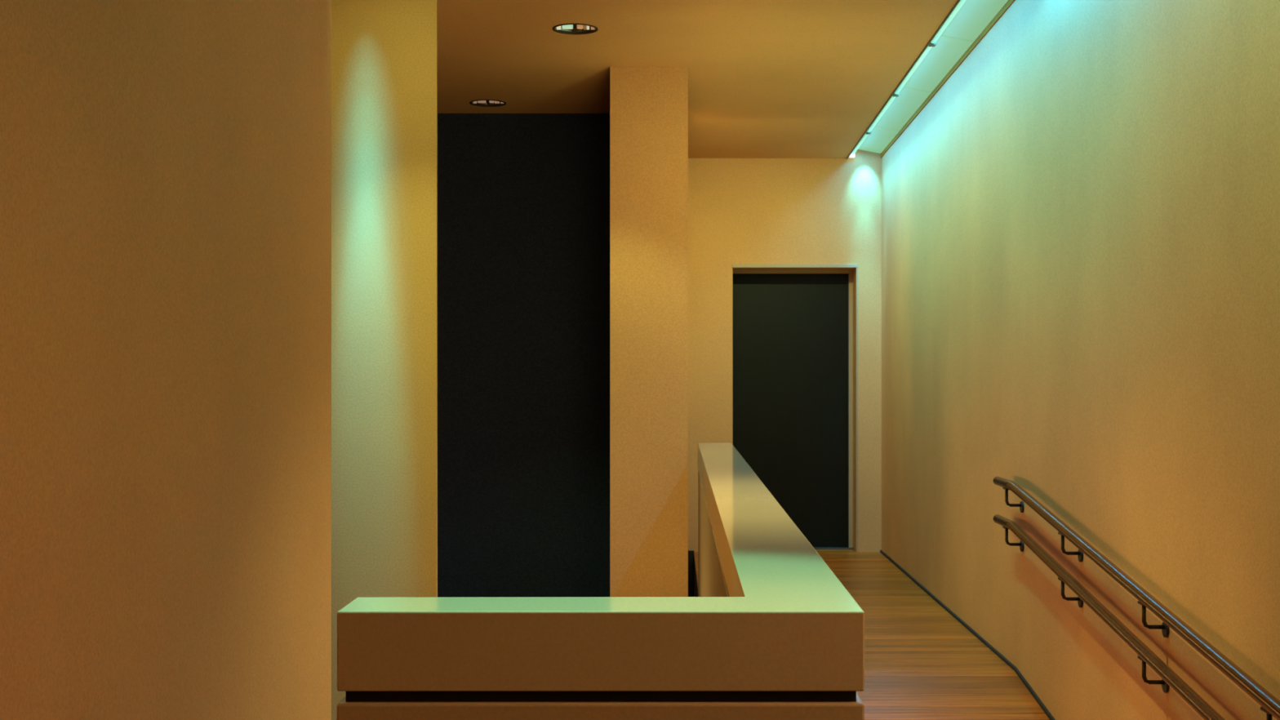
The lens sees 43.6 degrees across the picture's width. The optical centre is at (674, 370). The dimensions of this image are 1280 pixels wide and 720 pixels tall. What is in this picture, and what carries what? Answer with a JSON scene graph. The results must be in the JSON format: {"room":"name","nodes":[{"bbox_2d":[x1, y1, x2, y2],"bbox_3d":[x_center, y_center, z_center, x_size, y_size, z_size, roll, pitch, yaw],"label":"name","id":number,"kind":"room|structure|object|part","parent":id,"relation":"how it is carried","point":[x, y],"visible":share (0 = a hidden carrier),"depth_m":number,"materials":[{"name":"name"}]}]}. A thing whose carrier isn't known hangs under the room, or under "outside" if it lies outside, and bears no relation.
{"room":"hallway","nodes":[
{"label":"hallway","id":0,"kind":"room"},
{"bbox_2d":[0,0,331,719],"bbox_3d":[-1.350,-0.074,1.663,0.200,4.353,8.325,0,0,0],"label":"wall","id":1,"kind":"structure","parent":0,"point":[166,165],"depth_m":3.91,"materials":[{"name":"paint"}]},
{"bbox_2d":[331,0,437,719],"bbox_3d":[-2.106,-0.074,6.900,2.188,4.353,0.200,0,0,0],"label":"wall","id":2,"kind":"structure","parent":0,"point":[384,52],"depth_m":6.80,"materials":[{"name":"paint"}]},
{"bbox_2d":[437,113,609,596],"bbox_3d":[-1.794,-0.074,11.245,2.812,4.353,0.150,0,0,0],"label":"wall","id":3,"kind":"structure","parent":0,"point":[523,199],"depth_m":11.17,"materials":[{"name":"black paint"}]},
{"bbox_2d":[609,66,688,596],"bbox_3d":[-0.154,-0.074,11.422,0.468,4.353,3.625,0,0,0],"label":"wall pier","id":4,"kind":"object","parent":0,"point":[649,105],"visible":0.6,"depth_m":9.61,"materials":[{"name":"paint"}]},
{"bbox_2d":[437,0,957,158],"bbox_3d":[-0.887,-1.907,5.367,4.625,0.299,15.735,0,0,0],"label":"ceiling","id":5,"kind":"structure","parent":0,"point":[767,78],"depth_m":9.35,"materials":[{"name":"paint"}]},
{"bbox_2d":[469,99,506,106],"bbox_3d":[-1.258,-1.839,10.780,0.246,0.083,0.246,0,0,0],"label":"recessed light","id":6,"kind":"object","parent":5,"relation":"in","point":[483,103],"visible":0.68,"depth_m":10.82,"materials":[{"name":"silver"}]},
{"bbox_3d":[-1.301,-1.831,10.800,0.058,0.046,0.024,0,0,0],"label":"lamp glass","id":7,"kind":"part","parent":6,"relation":"part of","materials":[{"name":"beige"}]},
{"bbox_2d":[552,23,598,34],"bbox_3d":[-0.536,-1.880,8.630,0.246,0.083,0.246,0,0,0],"label":"recessed light","id":8,"kind":"object","parent":5,"relation":"in","point":[566,28],"visible":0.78,"depth_m":8.67,"materials":[{"name":"silver"}]},
{"bbox_3d":[-0.579,-1.871,8.650,0.058,0.046,0.024,0,0,0],"label":"lamp glass","id":9,"kind":"part","parent":8,"relation":"part of","materials":[{"name":"white glass"}]},
{"bbox_3d":[-0.512,-1.871,8.650,0.032,0.046,0.024,0,0,0],"label":"lamp glass","id":10,"kind":"part","parent":8,"relation":"part of","materials":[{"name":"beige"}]},
{"bbox_2d":[846,0,1015,159],"bbox_3d":[1.565,-1.944,5.367,0.291,0.387,15.735,0,0,0],"label":"light","id":11,"kind":"object","parent":5,"relation":"attached to","point":[966,24],"visible":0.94,"depth_m":9.84,"materials":[{"name":"white plastic"}]},
{"bbox_3d":[1.597,-1.827,12.662,0.211,0.067,1.117,0,0,0],"label":"diffuser panel","id":12,"kind":"part","parent":11,"relation":"part of","materials":[{"name":"grey plastic"}]},
{"bbox_3d":[1.597,-1.852,11.350,0.211,0.074,1.492,0,0,0],"label":"diffuser panel","id":13,"kind":"part","parent":11,"relation":"part of","materials":[{"name":"grey plastic"}]},
{"bbox_3d":[1.424,-1.913,5.367,0.010,0.325,15.735,0,0,0],"label":"edge trim","id":14,"kind":"part","parent":11,"relation":"part of","materials":[{"name":"brown"}]},
{"bbox_3d":[1.597,-1.880,9.850,0.211,0.074,1.492,0,0,0],"label":"diffuser panel","id":15,"kind":"part","parent":11,"relation":"part of","materials":[{"name":"grey plastic"}]},
{"bbox_3d":[1.597,-1.909,8.365,0.211,0.074,1.462,0,0,0],"label":"diffuser panel","id":16,"kind":"part","parent":11,"relation":"part of","materials":[{"name":"grey plastic"}]},
{"bbox_2d":[688,149,881,596],"bbox_3d":[0.661,-0.074,13.535,2.098,4.353,0.600,0,0,0],"label":"wall","id":17,"kind":"structure","parent":0,"point":[741,211],"depth_m":13.24,"materials":[{"name":"paint"}]},
{"bbox_2d":[688,550,693,596],"bbox_3d":[0.120,1.695,13.225,0.080,0.415,0.020,0,0,0],"label":"baseboard","id":18,"kind":"structure","parent":17,"relation":"attached to","point":[691,553],"depth_m":13.21,"materials":[{"name":"black"}]},
{"bbox_2d":[732,264,857,551],"bbox_3d":[0.994,0.312,13.429,1.039,2.386,0.412,0,0,0],"label":"door","id":19,"kind":"structure","parent":17,"relation":"in","point":[793,329],"depth_m":13.53,"materials":[{"name":"black"}]},
{"bbox_3d":[0.994,-0.866,13.239,1.039,0.030,0.032,0,0,0],"label":"lintel trim","id":20,"kind":"part","parent":19,"relation":"part of","materials":[{"name":"beige paint"}]},
{"bbox_2d":[693,549,1049,719],"bbox_3d":[0.935,1.761,8.867,1.550,0.523,9.335,0,0,0],"label":"floor","id":21,"kind":"structure","parent":0,"point":[906,629],"depth_m":8.30,"materials":[{"name":"brown wood"}]},
{"bbox_2d":[881,0,1279,719],"bbox_3d":[1.785,-0.074,5.668,0.150,4.353,16.335,0,0,0],"label":"wall","id":22,"kind":"structure","parent":0,"point":[1081,224],"depth_m":6.52,"materials":[{"name":"paint"}]},
{"bbox_2d":[880,550,1055,719],"bbox_3d":[1.704,1.693,5.367,0.012,0.419,15.735,0,0,0],"label":"baseboard","id":23,"kind":"structure","parent":22,"relation":"attached to","point":[993,650],"depth_m":8.77,"materials":[{"name":"black"}]},
{"bbox_2d":[993,514,1225,719],"bbox_3d":[1.659,0.984,5.840,0.102,0.516,4.480,0,0,0],"label":"handrail","id":24,"kind":"object","parent":22,"relation":"attached to","point":[1170,678],"visible":1,"depth_m":5.85,"materials":[{"name":"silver metal"}]},
{"bbox_2d":[993,476,1279,719],"bbox_3d":[1.659,0.792,5.840,0.102,0.516,4.480,0,0,0],"label":"handrail","id":25,"kind":"object","parent":22,"relation":"attached to","point":[1270,704],"visible":1,"depth_m":5.50,"materials":[{"name":"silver metal"}]},
{"bbox_3d":[0.230,1.978,0.850,2.960,0.150,6.700,0,0,0],"label":"floor","id":26,"kind":"structure","parent":0,"visible":0},
{"bbox_2d":[337,442,864,719],"bbox_3d":[-0.139,1.176,6.494,0.987,1.453,7.012,0,0,0],"label":"parapet","id":27,"kind":"object","parent":26,"relation":"on","point":[770,632],"visible":1,"depth_m":2.99,"materials":[{"name":"beige"}]},
{"bbox_3d":[-0.139,1.262,3.084,0.987,1.281,0.193,0,0,0],"label":"panel","id":28,"kind":"part","parent":27,"relation":"part of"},
{"bbox_3d":[0.249,1.263,9.150,0.204,1.279,1.692,0,0,0],"label":"panel","id":29,"kind":"part","parent":27,"relation":"part of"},
{"bbox_3d":[0.249,1.263,7.450,0.204,1.279,1.692,0,0,0],"label":"panel","id":30,"kind":"part","parent":27,"relation":"part of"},
{"bbox_3d":[0.249,1.263,5.750,0.204,1.279,1.692,0,0,0],"label":"panel","id":31,"kind":"part","parent":27,"relation":"part of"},
{"bbox_3d":[0.249,1.263,4.042,0.204,1.279,1.709,0,0,0],"label":"panel","id":32,"kind":"part","parent":27,"relation":"part of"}
]}

